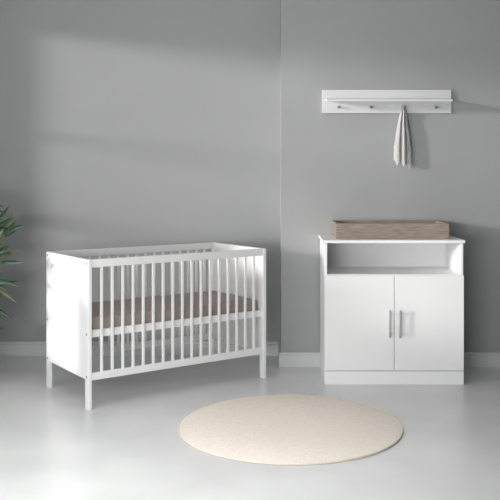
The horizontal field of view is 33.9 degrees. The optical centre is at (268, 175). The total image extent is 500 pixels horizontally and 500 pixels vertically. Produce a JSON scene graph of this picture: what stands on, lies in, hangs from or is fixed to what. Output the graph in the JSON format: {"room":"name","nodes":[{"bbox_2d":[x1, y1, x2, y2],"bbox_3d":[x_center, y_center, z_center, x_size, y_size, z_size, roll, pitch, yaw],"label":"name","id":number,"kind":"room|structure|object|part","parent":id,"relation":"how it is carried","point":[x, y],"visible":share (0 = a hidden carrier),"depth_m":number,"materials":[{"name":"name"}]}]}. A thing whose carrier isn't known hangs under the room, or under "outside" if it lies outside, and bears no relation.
{"room":"children's room","nodes":[
{"label":"children's room","id":0,"kind":"room"},
{"bbox_2d":[0,0,279,342],"bbox_3d":[-1.281,-0.149,6.110,2.778,2.950,0.120,0,0,0],"label":"wall","id":1,"kind":"structure","parent":0,"point":[124,123],"depth_m":6.05,"materials":[{"name":"paint"}]},
{"bbox_2d":[0,341,277,354],"bbox_3d":[-1.239,1.276,6.043,2.622,0.100,0.015,0,0,0],"label":"baseboard","id":2,"kind":"structure","parent":1,"relation":"attached to","point":[6,347],"depth_m":6.04,"materials":[{"name":"grey paint"}]},
{"bbox_2d":[0,355,499,499],"bbox_3d":[0.265,1.351,2.685,5.870,0.050,6.970,0,0,0],"label":"floor","id":3,"kind":"structure","parent":0,"point":[129,445],"depth_m":4.11,"materials":[{"name":"concrete"}]},
{"bbox_2d":[0,204,24,329],"bbox_3d":[-1.931,0.672,5.100,0.908,1.309,0.668,0,0,21],"label":"potted plant","id":4,"kind":"object","parent":3,"relation":"on","point":[11,229],"visible":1,"depth_m":5.10,"materials":[{"name":"green plant"}]},
{"bbox_2d":[46,242,265,409],"bbox_3d":[-0.704,0.902,5.253,1.243,0.848,0.645,0,0,-36],"label":"cot","id":5,"kind":"object","parent":3,"relation":"on","point":[237,270],"visible":0.97,"depth_m":5.07,"materials":[{"name":"white paint"}]},
{"bbox_3d":[-1.373,0.902,5.138,0.022,0.848,0.045,0,0,-36],"label":"leg","id":6,"kind":"part","parent":5,"relation":"part of","materials":[{"name":"white paint"}]},
{"bbox_3d":[-1.197,0.500,4.896,0.022,0.044,0.555,0,0,-36],"label":"rail","id":7,"kind":"part","parent":5,"relation":"part of","materials":[{"name":"white paint"}]},
{"bbox_3d":[-1.197,0.842,4.896,0.016,0.639,0.555,0,0,-36],"label":"panel","id":8,"kind":"part","parent":5,"relation":"part of","materials":[{"name":"white paint"}]},
{"bbox_3d":[-1.021,0.902,4.653,0.022,0.848,0.045,0,0,-36],"label":"leg","id":9,"kind":"part","parent":5,"relation":"part of","materials":[{"name":"white paint"}]},
{"bbox_3d":[-0.883,0.500,5.500,1.196,0.045,0.022,0,0,-36],"label":"rail","id":10,"kind":"part","parent":5,"relation":"part of","materials":[{"name":"white paint"}]},
{"bbox_3d":[-0.883,1.143,5.500,1.196,0.042,0.022,0,0,-36],"label":"rail","id":11,"kind":"part","parent":5,"relation":"part of","materials":[{"name":"white paint"}]},
{"bbox_2d":[92,291,256,329],"bbox_3d":[-0.704,0.861,5.253,1.184,0.094,0.539,0,0,-36],"label":"mattress","id":12,"kind":"object","parent":5,"relation":"on","point":[205,295],"visible":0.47,"depth_m":5.13,"materials":[{"name":"brown fabric"}]},
{"bbox_3d":[-0.525,0.500,5.005,1.196,0.045,0.022,0,0,-36],"label":"rail","id":13,"kind":"part","parent":5,"relation":"part of","materials":[{"name":"white paint"}]},
{"bbox_3d":[-0.538,0.904,5.024,1.196,0.043,0.020,0,0,-36],"label":"rail","id":14,"kind":"part","parent":5,"relation":"part of","materials":[{"name":"white paint"}]},
{"bbox_3d":[-0.525,1.143,5.005,1.196,0.042,0.022,0,0,-36],"label":"rail","id":15,"kind":"part","parent":5,"relation":"part of","materials":[{"name":"white paint"}]},
{"bbox_3d":[-0.387,0.902,5.853,0.022,0.848,0.045,0,0,-36],"label":"leg","id":16,"kind":"part","parent":5,"relation":"part of","materials":[{"name":"white paint"}]},
{"bbox_3d":[-0.211,0.500,5.610,0.022,0.044,0.555,0,0,-36],"label":"rail","id":17,"kind":"part","parent":5,"relation":"part of","materials":[{"name":"white paint"}]},
{"bbox_3d":[-0.211,0.842,5.610,0.016,0.639,0.555,0,0,-36],"label":"panel","id":18,"kind":"part","parent":5,"relation":"part of","materials":[{"name":"white paint"}]},
{"bbox_3d":[-0.035,0.902,5.367,0.022,0.848,0.045,0,0,-36],"label":"leg","id":19,"kind":"part","parent":5,"relation":"part of","materials":[{"name":"white paint"}]},
{"bbox_2d":[177,394,402,465],"bbox_3d":[0.115,1.319,4.330,1.182,0.013,1.182,0,0,0],"label":"round rug","id":20,"kind":"object","parent":3,"relation":"on","point":[281,429],"visible":1,"depth_m":4.22,"materials":[{"name":"beige carpet"}]},
{"bbox_2d":[319,235,464,384],"bbox_3d":[0.799,0.869,5.419,0.900,0.915,0.522,0,0,0],"label":"cabinet","id":21,"kind":"object","parent":3,"relation":"on","point":[392,310],"visible":0.94,"depth_m":5.19,"materials":[{"name":"white paint"}]},
{"bbox_3d":[0.366,0.877,5.437,0.017,0.897,0.458,0,0,0],"label":"panel","id":22,"kind":"part","parent":21,"relation":"part of","materials":[{"name":"white paint"}]},
{"bbox_3d":[0.578,0.934,5.198,0.439,0.601,0.016,0,0,0],"label":"door","id":23,"kind":"part","parent":21,"relation":"part of","materials":[{"name":"white paint"}]},
{"bbox_3d":[0.799,0.838,5.661,0.848,0.817,0.007,0,0,0],"label":"panel","id":24,"kind":"part","parent":21,"relation":"part of","materials":[{"name":"white paint"}]},
{"bbox_3d":[0.767,0.937,5.175,0.014,0.174,0.033,0,0,0],"label":"handle","id":25,"kind":"part","parent":21,"relation":"part of","materials":[{"name":"silver metal"}]},
{"bbox_2d":[332,220,448,238],"bbox_3d":[0.805,0.360,5.486,0.733,0.101,0.372,0,0,0],"label":"tray","id":26,"kind":"object","parent":21,"relation":"on","point":[341,229],"visible":1,"depth_m":5.30,"materials":[{"name":"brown wood"}]},
{"bbox_3d":[0.799,0.420,5.435,0.900,0.018,0.490,0,0,0],"label":"panel","id":27,"kind":"part","parent":21,"relation":"part of","materials":[{"name":"white paint"}]},
{"bbox_2d":[327,267,459,274],"bbox_3d":[0.799,0.637,5.433,0.848,0.017,0.450,0,0,0],"label":"shelf","id":28,"kind":"object","parent":21,"relation":"attached to","point":[330,270],"depth_m":5.37,"materials":[{"name":"white paint"}]},
{"bbox_3d":[0.799,1.239,5.434,0.848,0.016,0.448,0,0,0],"label":"panel","id":29,"kind":"part","parent":21,"relation":"part of","materials":[{"name":"white paint"}]},
{"bbox_3d":[0.831,0.937,5.175,0.014,0.174,0.033,0,0,0],"label":"handle","id":30,"kind":"part","parent":21,"relation":"part of","materials":[{"name":"silver metal"}]},
{"bbox_3d":[1.020,0.934,5.198,0.439,0.601,0.016,0,0,0],"label":"door","id":31,"kind":"part","parent":21,"relation":"part of","materials":[{"name":"white paint"}]},
{"bbox_3d":[1.232,0.877,5.437,0.017,0.897,0.458,0,0,0],"label":"panel","id":32,"kind":"part","parent":21,"relation":"part of","materials":[{"name":"white paint"}]},
{"bbox_2d":[280,0,499,351],"bbox_3d":[1.644,-0.149,5.926,3.112,2.950,0.489,0,0,0],"label":"wall pier","id":33,"kind":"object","parent":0,"point":[334,166],"visible":0.6,"depth_m":5.68,"materials":[{"name":"paint"}]},
{"bbox_2d":[322,90,452,112],"bbox_3d":[0.821,-0.512,5.600,0.893,0.162,0.163,0,0,0],"label":"wall rack","id":34,"kind":"object","parent":33,"relation":"attached to","point":[333,101],"visible":1,"depth_m":5.66,"materials":[{"name":"paint"}]},
{"bbox_2d":[326,99,452,100],"bbox_3d":[0.821,-0.514,5.591,0.848,0.014,0.146,0,6,0],"label":"shelf","id":35,"kind":"object","parent":34,"relation":"attached to","point":[326,99],"depth_m":5.52,"materials":[{"name":"paint"}]},
{"bbox_2d":[394,105,411,168],"bbox_3d":[0.932,-0.263,5.644,0.129,0.442,0.051,0,0,0],"label":"cloth","id":36,"kind":"object","parent":34,"relation":"hanging from","point":[402,144],"visible":1,"depth_m":5.64,"materials":[{"name":"white fabric"}]},
{"bbox_2d":[278,342,499,366],"bbox_3d":[1.637,1.276,5.851,3.127,0.100,0.369,0,0,0],"label":"baseboard","id":37,"kind":"object","parent":33,"relation":"attached to","point":[285,359],"visible":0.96,"depth_m":5.67,"materials":[{"name":"grey paint"}]}
]}

